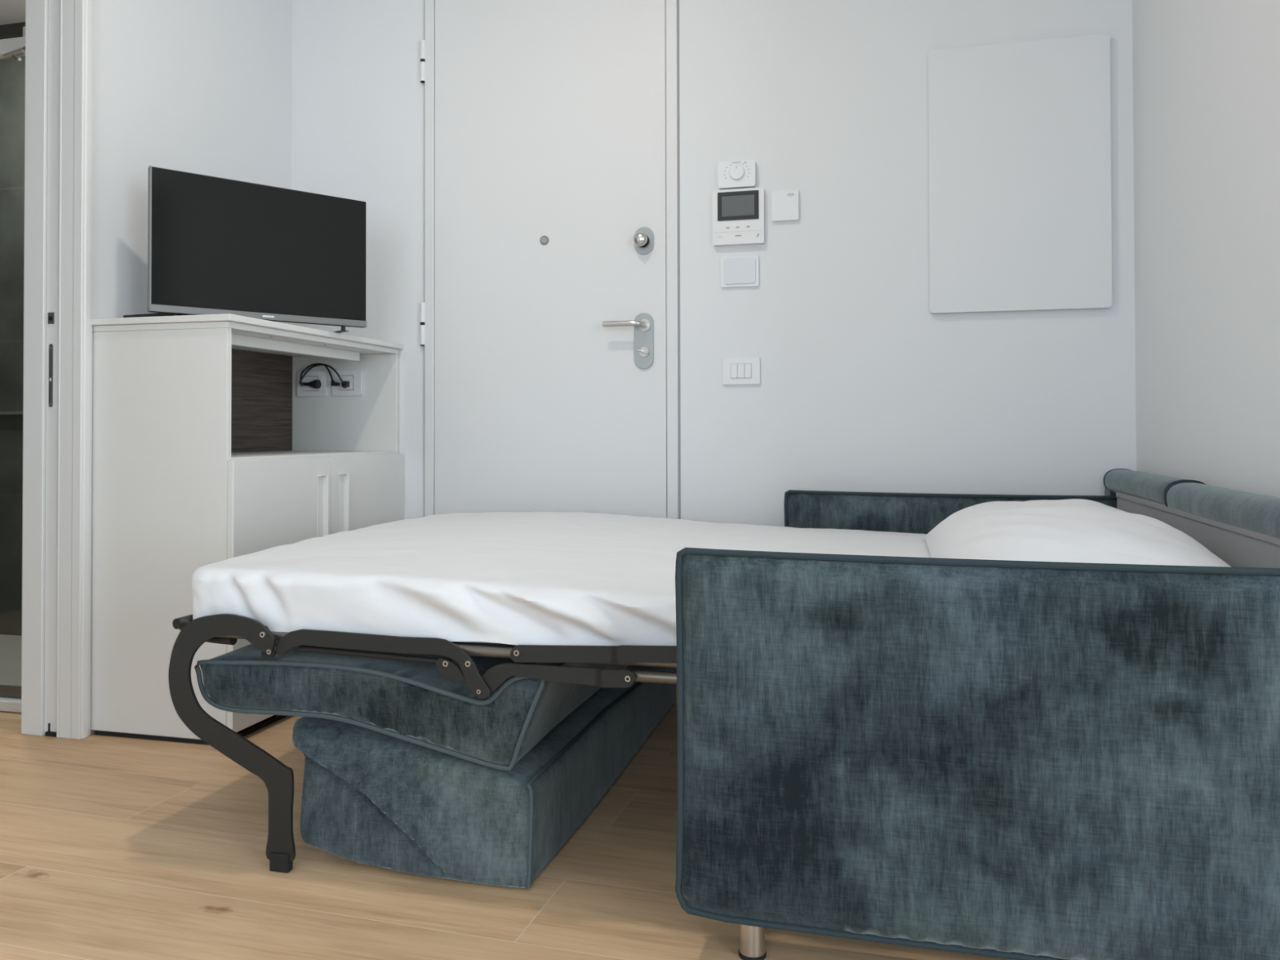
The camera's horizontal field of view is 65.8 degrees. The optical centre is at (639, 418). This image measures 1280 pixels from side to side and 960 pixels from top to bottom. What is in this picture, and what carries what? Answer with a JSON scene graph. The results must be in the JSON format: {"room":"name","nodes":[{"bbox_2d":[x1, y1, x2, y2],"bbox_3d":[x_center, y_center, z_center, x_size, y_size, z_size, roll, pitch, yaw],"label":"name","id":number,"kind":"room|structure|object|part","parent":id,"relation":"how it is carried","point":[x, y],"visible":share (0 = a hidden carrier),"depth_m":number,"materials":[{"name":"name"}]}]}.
{"room":"studio apartment","nodes":[
{"label":"studio apartment","id":0,"kind":"room"},
{"bbox_2d":[0,22,25,635],"bbox_3d":[-2.239,-0.337,3.955,1.690,2.432,0.270,0,-1,14],"label":"wall","id":1,"kind":"structure","parent":0,"point":[12,71],"depth_m":3.87,"materials":[{"name":"tile"}]},
{"bbox_2d":[0,411,22,414],"bbox_3d":[-2.250,-0.022,3.805,1.620,0.012,0.018,0,-1,14],"label":"tile ledge","id":2,"kind":"object","parent":1,"relation":"attached to","point":[1,412],"visible":0.02,"depth_m":3.85,"materials":[{"name":"grey tile"}]},
{"bbox_2d":[0,0,25,25],"bbox_3d":[-2.567,-1.600,2.904,1.795,0.070,2.500,0,-1,14],"label":"ceiling","id":3,"kind":"structure","parent":0,"point":[11,11],"depth_m":3.78,"materials":[{"name":"paint"}]},
{"bbox_2d":[44,0,292,733],"bbox_3d":[-2.077,-0.513,0.838,0.174,2.700,5.971,0,-1,14],"label":"wall","id":4,"kind":"structure","parent":0,"point":[204,87],"depth_m":3.02,"materials":[{"name":"white paint"}]},
{"bbox_2d":[21,0,93,739],"bbox_3d":[-1.586,-0.239,2.714,0.201,2.200,0.064,0,-1,14],"label":"door","id":5,"kind":"structure","parent":4,"relation":"in","point":[59,121],"depth_m":2.69,"materials":[{"name":"paint"}]},
{"bbox_3d":[-1.604,-0.117,2.695,0.012,0.172,0.003,0,-1,14],"label":"strike plate","id":6,"kind":"part","parent":5,"relation":"part of","materials":[{"name":"metal"}]},
{"bbox_3d":[-1.605,-0.273,2.698,0.019,0.031,0.004,0,-1,14],"label":"latch plate","id":7,"kind":"part","parent":5,"relation":"part of","materials":[{"name":"metal"}]},
{"bbox_3d":[-1.508,-0.240,2.681,0.034,2.200,0.039,0,-1,14],"label":"casing","id":8,"kind":"part","parent":5,"relation":"part of","materials":[{"name":"paint"}]},
{"bbox_2d":[0,684,1012,959],"bbox_3d":[-0.249,0.877,0.415,7.300,0.100,6.100,0,-1,14],"label":"floor","id":9,"kind":"structure","parent":0,"point":[112,847],"depth_m":1.79,"materials":[{"name":"brown wood"}]},
{"bbox_2d":[0,634,22,712],"bbox_3d":[-2.343,0.854,3.427,1.620,0.034,0.765,0,-1,14],"label":"shower tray","id":10,"kind":"object","parent":9,"relation":"on","point":[11,646],"visible":0.02,"depth_m":3.32,"materials":[{"name":"ceramic"}]},
{"bbox_2d":[0,26,25,698],"bbox_3d":[-2.435,-0.166,3.093,1.620,1.998,0.057,0,-1,14],"label":"screen","id":11,"kind":"object","parent":10,"relation":"on","point":[15,47],"visible":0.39,"depth_m":2.94,"materials":[{"name":"glass"}]},
{"bbox_3d":[-2.435,-1.110,3.115,1.620,0.044,0.037,0,-1,14],"label":"rail","id":12,"kind":"part","parent":11,"relation":"part of","materials":[{"name":"paint"}]},
{"bbox_2d":[90,313,404,745],"bbox_3d":[-1.157,0.299,3.083,0.469,1.131,0.940,0,-1,14],"label":"tv cabinet","id":13,"kind":"object","parent":9,"relation":"on","point":[180,404],"visible":0.63,"depth_m":2.67,"materials":[{"name":"laminate"}]},
{"bbox_2d":[123,165,366,333],"bbox_3d":[-1.136,-0.476,2.914,0.674,0.412,0.170,0,-1,-35],"label":"television","id":14,"kind":"object","parent":13,"relation":"on","point":[216,245],"visible":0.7,"depth_m":2.87,"materials":[{"name":"black plastic"}]},
{"bbox_3d":[-1.331,-0.488,2.687,0.004,0.395,0.016,1,-1,-42],"label":"trim","id":15,"kind":"part","parent":14,"relation":"part of","materials":[{"name":"silver metal"}]},
{"bbox_3d":[-1.371,-0.060,3.147,0.008,0.340,0.889,0,-1,14],"label":"panel","id":16,"kind":"part","parent":13,"relation":"part of","materials":[{"name":"brown wood"}]},
{"bbox_3d":[-1.013,0.470,2.809,0.019,0.712,0.464,0,-1,14],"label":"door","id":17,"kind":"part","parent":13,"relation":"part of","materials":[{"name":"laminate"}]},
{"bbox_2d":[297,370,328,396],"bbox_3d":[-1.175,-0.124,3.549,0.117,0.090,0.014,0,-1,14],"label":"wall socket","id":18,"kind":"object","parent":13,"relation":"attached to","point":[302,391],"visible":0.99,"depth_m":3.54,"materials":[{"name":"white plastic"}]},
{"bbox_2d":[299,363,340,388],"bbox_3d":[-1.139,-0.150,3.518,0.147,0.091,0.033,0,-1,14],"label":"power cord","id":19,"kind":"object","parent":13,"relation":"attached to","point":[316,384],"visible":1,"depth_m":3.51,"materials":[{"name":"black plastic"}]},
{"bbox_3d":[-0.952,0.366,2.972,0.018,0.393,0.039,0,-1,14],"label":"handle","id":20,"kind":"part","parent":13,"relation":"part of","materials":[{"name":"laminate"}]},
{"bbox_2d":[299,364,349,388],"bbox_3d":[-1.118,-0.149,3.508,0.184,0.087,0.037,0,-1,14],"label":"power cord","id":21,"kind":"object","parent":13,"relation":"attached to","point":[344,384],"visible":1,"depth_m":3.49,"materials":[{"name":"black plastic"}]},
{"bbox_3d":[-0.923,0.368,3.084,0.018,0.393,0.039,0,-1,14],"label":"handle","id":22,"kind":"part","parent":13,"relation":"part of","materials":[{"name":"laminate"}]},
{"bbox_2d":[332,369,363,395],"bbox_3d":[-1.039,-0.125,3.514,0.116,0.090,0.014,0,-1,14],"label":"wall socket","id":23,"kind":"object","parent":13,"relation":"attached to","point":[355,378],"visible":0.94,"depth_m":3.50,"materials":[{"name":"white plastic"}]},
{"bbox_3d":[-0.896,0.475,3.259,0.019,0.712,0.462,0,-1,14],"label":"door","id":24,"kind":"part","parent":13,"relation":"part of","materials":[{"name":"laminate"}]},
{"bbox_2d":[168,468,1279,959],"bbox_3d":[0.229,0.496,2.333,2.094,0.710,1.683,0,-1,14],"label":"bed","id":25,"kind":"object","parent":9,"relation":"on","point":[1014,760],"visible":0.86,"depth_m":1.45,"materials":[{"name":"fabric"}]},
{"bbox_3d":[-0.779,0.604,1.885,0.276,0.459,0.008,0,-1,14],"label":"folding leg","id":26,"kind":"part","parent":25,"relation":"part of","materials":[{"name":"grey metal"}]},
{"bbox_3d":[-0.497,0.441,1.846,0.310,0.020,0.010,0,-1,14],"label":"brace rod","id":27,"kind":"part","parent":25,"relation":"part of","materials":[{"name":"grey metal"}]},
{"bbox_3d":[-0.477,0.449,1.819,0.436,0.107,0.006,0,-1,14],"label":"link arm","id":28,"kind":"part","parent":25,"relation":"part of","materials":[{"name":"grey metal"}]},
{"bbox_2d":[200,641,629,765],"bbox_3d":[-0.363,0.559,2.472,0.723,0.187,1.282,0,-1,14],"label":"seat cushion","id":29,"kind":"object","parent":25,"relation":"on","point":[354,709],"depth_m":1.87,"materials":[{"name":"fabric"}]},
{"bbox_2d":[292,665,675,887],"bbox_3d":[-0.289,0.721,2.428,0.509,0.263,1.285,0,-1,14],"label":"cushion","id":30,"kind":"object","parent":25,"relation":"on","point":[477,806],"depth_m":1.85,"materials":[{"name":"fabric"}]},
{"bbox_3d":[-0.145,0.460,1.735,0.288,0.055,0.016,0,-1,14],"label":"link arm","id":31,"kind":"part","parent":25,"relation":"part of","materials":[{"name":"grey metal"}]},
{"bbox_2d":[191,511,930,645],"bbox_3d":[0.174,0.348,2.359,2.007,0.135,1.390,0,-1,14],"label":"mattress","id":32,"kind":"object","parent":25,"relation":"on","point":[512,578],"visible":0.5,"depth_m":1.92,"materials":[{"name":"white fabric"}]},
{"bbox_2d":[924,498,1231,567],"bbox_3d":[0.874,0.243,2.064,0.508,0.134,1.180,0,-1,14],"label":"pillow","id":33,"kind":"object","parent":32,"relation":"on","point":[1069,530],"visible":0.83,"depth_m":1.78,"materials":[{"name":"white fabric"}]},
{"bbox_3d":[0.176,0.794,1.552,0.041,0.082,0.041,0,-1,14],"label":"leg","id":34,"kind":"part","parent":25,"relation":"part of","materials":[{"name":"metal"}]},
{"bbox_3d":[0.944,0.502,2.947,1.003,0.558,0.137,0,-1,14],"label":"arm","id":35,"kind":"part","parent":25,"relation":"part of"},
{"bbox_3d":[0.557,0.483,1.450,1.003,0.558,0.137,0,-1,14],"label":"arm","id":36,"kind":"part","parent":25,"relation":"part of"},
{"bbox_3d":[1.389,0.248,2.845,0.084,0.095,0.090,0,-1,14],"label":"post","id":37,"kind":"part","parent":25,"relation":"part of","materials":[{"name":"fabric"}]},
{"bbox_3d":[1.147,0.371,2.064,0.010,0.350,1.351,0,-1,14],"label":"lining panel","id":38,"kind":"part","parent":25,"relation":"part of","materials":[{"name":"grey fabric"}]},
{"bbox_2d":[291,0,1136,526],"bbox_3d":[0.061,-0.484,3.369,3.060,2.700,0.200,0,-1,14],"label":"wall","id":39,"kind":"structure","parent":0,"point":[862,388],"depth_m":3.13,"materials":[{"name":"white paint"}]},
{"bbox_2d":[420,0,680,671],"bbox_3d":[-0.327,-0.394,3.324,0.927,2.520,0.078,0,-1,14],"label":"door","id":40,"kind":"structure","parent":39,"relation":"in","point":[552,268],"depth_m":3.35,"materials":[{"name":"paint"}]},
{"bbox_3d":[-0.044,-0.307,3.240,0.148,0.040,0.060,0,-1,14],"label":"lever handle","id":41,"kind":"part","parent":40,"relation":"part of","materials":[{"name":"metal"}]},
{"bbox_3d":[0.002,-0.585,3.232,0.047,0.047,0.054,0,-1,14],"label":"lock knob","id":42,"kind":"part","parent":40,"relation":"part of","materials":[{"name":"metal"}]},
{"bbox_3d":[0.013,-0.586,3.265,0.065,0.090,0.007,0,-1,14],"label":"lock plate","id":43,"kind":"part","parent":40,"relation":"part of","materials":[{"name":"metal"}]},
{"bbox_3d":[0.013,-0.255,3.261,0.064,0.184,0.008,0,-1,14],"label":"handle plate","id":44,"kind":"part","parent":40,"relation":"part of","materials":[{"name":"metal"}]},
{"bbox_2d":[717,160,755,190],"bbox_3d":[0.312,-0.785,3.187,0.121,0.085,0.034,0,-1,14],"label":"thermostat","id":45,"kind":"object","parent":39,"relation":"attached to","point":[731,175],"visible":1,"depth_m":3.17,"materials":[{"name":"white plastic"}]},
{"bbox_2d":[712,186,764,246],"bbox_3d":[0.317,-0.648,3.187,0.166,0.178,0.027,0,-1,14],"label":"intercom","id":46,"kind":"object","parent":39,"relation":"attached to","point":[738,214],"visible":1,"depth_m":3.18,"materials":[{"name":"white plastic"}]},
{"bbox_3d":[0.315,-0.682,3.176,0.133,0.092,0.002,0,-1,14],"label":"screen frame","id":47,"kind":"part","parent":46,"relation":"part of","materials":[{"name":"black plastic"}]},
{"bbox_2d":[720,255,759,287],"bbox_3d":[0.321,-0.473,3.191,0.124,0.098,0.013,0,-1,14],"label":"panel","id":48,"kind":"object","parent":39,"relation":"attached to","point":[735,271],"visible":1,"depth_m":3.19,"materials":[{"name":"white plastic"}]},
{"bbox_2d":[722,357,759,384],"bbox_3d":[0.326,-0.152,3.186,0.120,0.086,0.012,0,-1,14],"label":"light switch","id":49,"kind":"object","parent":39,"relation":"attached to","point":[735,371],"visible":1,"depth_m":3.18,"materials":[{"name":"white plastic"}]},
{"bbox_2d":[771,189,799,222],"bbox_3d":[0.463,-0.678,3.156,0.086,0.096,0.014,0,-1,14],"label":"wall sensor","id":50,"kind":"object","parent":39,"relation":"attached to","point":[784,203],"visible":1,"depth_m":3.15,"materials":[{"name":"white plastic"}]},
{"bbox_2d":[928,33,1112,313],"bbox_3d":[1.137,-0.728,2.978,0.514,0.809,0.019,0,-1,14],"label":"wall panel","id":51,"kind":"object","parent":39,"relation":"attached to","point":[1020,132],"visible":1,"depth_m":2.97,"materials":[{"name":"white paint"}]},
{"bbox_2d":[1132,0,1279,497],"bbox_3d":[2.534,-0.510,1.862,2.618,2.700,1.881,0,-1,14],"label":"wall","id":52,"kind":"structure","parent":0,"point":[1206,73],"depth_m":2.21,"materials":[{"name":"white paint"}]}
]}

